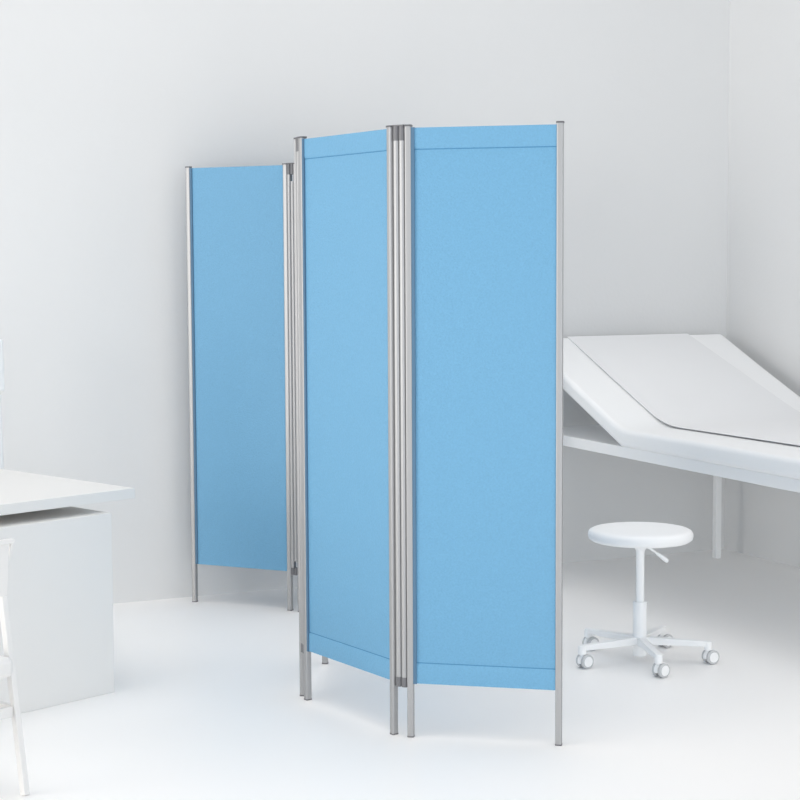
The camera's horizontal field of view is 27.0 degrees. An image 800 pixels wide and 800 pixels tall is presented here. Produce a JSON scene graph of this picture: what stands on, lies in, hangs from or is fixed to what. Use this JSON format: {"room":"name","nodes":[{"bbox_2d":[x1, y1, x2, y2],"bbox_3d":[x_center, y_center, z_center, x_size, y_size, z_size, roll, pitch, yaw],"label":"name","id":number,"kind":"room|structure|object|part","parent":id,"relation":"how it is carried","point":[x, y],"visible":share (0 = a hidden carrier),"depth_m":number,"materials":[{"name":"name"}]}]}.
{"room":"examination room","nodes":[
{"label":"examination room","id":0,"kind":"room"},
{"bbox_2d":[0,0,729,603],"bbox_3d":[-1.545,-0.867,6.906,7.100,3.500,0.120,-2,5,-24],"label":"wall","id":1,"kind":"structure","parent":0,"point":[105,105],"depth_m":7.23,"materials":[{"name":"paint"}]},
{"bbox_2d":[0,549,799,799],"bbox_3d":[0.502,1.296,2.422,7.200,0.100,10.200,-2,5,-24],"label":"floor","id":2,"kind":"structure","parent":0,"point":[206,703],"depth_m":5.33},
{"bbox_2d":[0,339,3,468],"bbox_3d":[-1.511,0.368,6.186,0.590,1.155,0.573,4,6,44],"label":"office chair","id":3,"kind":"object","parent":2,"relation":"on","point":[1,340],"visible":0.02,"depth_m":6.49,"materials":[{"name":"white plastic"}]},
{"bbox_3d":[-1.713,0.187,6.357,0.032,0.400,0.455,4,6,44],"label":"backrest","id":4,"kind":"part","parent":3,"relation":"part of","materials":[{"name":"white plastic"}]},
{"bbox_2d":[0,538,29,794],"bbox_3d":[-1.393,0.729,4.492,0.541,0.716,0.619,4,6,44],"label":"chair","id":5,"kind":"object","parent":2,"relation":"on","point":[7,662],"visible":1,"depth_m":4.56,"materials":[{"name":"white"}]},
{"bbox_3d":[-1.211,0.467,4.295,0.020,0.143,0.470,4,6,44],"label":"backrest","id":6,"kind":"part","parent":5,"relation":"part of","materials":[{"name":"white"}]},
{"bbox_3d":[-1.396,0.724,4.494,0.500,0.055,0.512,4,6,44],"label":"seat","id":7,"kind":"part","parent":5,"relation":"part of","materials":[{"name":"white"}]},
{"bbox_3d":[-1.205,0.392,4.282,0.016,0.012,0.496,4,6,44],"label":"rail","id":8,"kind":"part","parent":5,"relation":"part of","materials":[{"name":"white"}]},
{"bbox_3d":[-1.065,0.452,4.508,0.011,0.160,0.116,-3,5,-31],"label":"post","id":9,"kind":"part","parent":5,"relation":"part of","materials":[{"name":"white"}]},
{"bbox_2d":[0,469,134,712],"bbox_3d":[-1.798,0.671,5.416,0.915,0.680,1.700,4,6,44],"label":"desk","id":10,"kind":"object","parent":2,"relation":"on","point":[60,595],"visible":1,"depth_m":5.49,"materials":[{"name":"white laminate"}]},
{"bbox_2d":[185,163,298,611],"bbox_3d":[-0.306,-0.060,7.066,1.134,1.852,0.365,-2,5,-15],"label":"folding screen","id":11,"kind":"object","parent":2,"relation":"on","point":[240,221],"visible":0.41,"depth_m":6.97,"materials":[{"name":"blue fabric"}]},
{"bbox_2d":[294,121,564,745],"bbox_3d":[-0.034,0.080,5.351,0.354,1.852,1.308,-4,6,-36],"label":"folding screen","id":12,"kind":"object","parent":2,"relation":"on","point":[429,261],"visible":1,"depth_m":5.01,"materials":[{"name":"blue fabric"}]},
{"bbox_3d":[-0.167,0.009,5.252,0.010,1.675,0.490,-4,6,-35],"label":"fabric panel","id":13,"kind":"part","parent":12,"relation":"part of","materials":[{"name":"blue fabric"}]},
{"bbox_3d":[0.250,0.030,4.970,0.440,1.675,0.010,1,5,12],"label":"fabric panel","id":14,"kind":"part","parent":12,"relation":"part of","materials":[{"name":"blue fabric"}]},
{"bbox_2d":[576,522,719,677],"bbox_3d":[0.858,0.706,6.026,0.500,0.484,0.510,-2,5,-24],"label":"stool","id":15,"kind":"object","parent":2,"relation":"on","point":[640,536],"visible":1,"depth_m":6.00,"materials":[{"name":"white plastic"}]},
{"bbox_3d":[0.747,0.881,5.988,0.247,0.042,0.034,-2,5,-24],"label":"arm","id":16,"kind":"part","parent":15,"relation":"part of","materials":[{"name":"white plastic"}]},
{"bbox_3d":[0.776,0.868,6.142,0.032,0.042,0.247,-5,6,-43],"label":"arm","id":17,"kind":"part","parent":15,"relation":"part of","materials":[{"name":"white plastic"}]},
{"bbox_3d":[0.866,0.485,6.013,0.377,0.043,0.377,-2,5,-24],"label":"seat","id":18,"kind":"part","parent":15,"relation":"part of","materials":[{"name":"white plastic"}]},
{"bbox_3d":[0.885,0.887,5.912,0.032,0.042,0.247,-1,5,-7],"label":"arm","id":19,"kind":"part","parent":15,"relation":"part of","materials":[{"name":"white plastic"}]},
{"bbox_3d":[0.933,0.866,6.162,0.032,0.042,0.247,2,5,29],"label":"arm","id":20,"kind":"part","parent":15,"relation":"part of","materials":[{"name":"white plastic"}]},
{"bbox_3d":[1.000,0.877,6.020,0.247,0.042,0.032,1,5,11],"label":"arm","id":21,"kind":"part","parent":15,"relation":"part of","materials":[{"name":"white plastic"}]},
{"bbox_2d":[563,334,799,558],"bbox_3d":[1.598,0.333,6.832,1.085,1.088,2.618,-2,5,-23],"label":"couch","id":22,"kind":"object","parent":2,"relation":"on","point":[626,429],"visible":0.53,"depth_m":7.07,"materials":[{"name":"white paint"}]},
{"bbox_3d":[1.596,0.000,6.805,1.085,0.420,2.618,-2,5,-23],"label":"mattress","id":23,"kind":"part","parent":22,"relation":"part of","materials":[{"name":"white leather"}]},
{"bbox_3d":[1.607,0.232,6.826,1.065,0.047,2.615,-2,5,-23],"label":"frame","id":24,"kind":"part","parent":22,"relation":"part of","materials":[{"name":"white paint"}]},
{"bbox_2d":[568,334,799,445],"bbox_3d":[1.647,-0.046,6.824,0.764,0.346,2.560,-2,5,-23],"label":"paper sheet","id":25,"kind":"object","parent":22,"relation":"on","point":[679,380],"visible":1,"depth_m":7.51,"materials":[{"name":"white paper"}]},
{"bbox_3d":[1.543,0.462,8.117,0.031,0.621,0.031,-2,5,-23],"label":"leg","id":26,"kind":"part","parent":22,"relation":"part of","materials":[{"name":"white paint"}]},
{"bbox_2d":[724,0,799,567],"bbox_3d":[3.700,-0.642,3.826,0.120,3.500,9.940,-2,5,-24],"label":"wall","id":27,"kind":"structure","parent":0,"point":[763,319],"depth_m":8.00,"materials":[{"name":"paint"}]}
]}

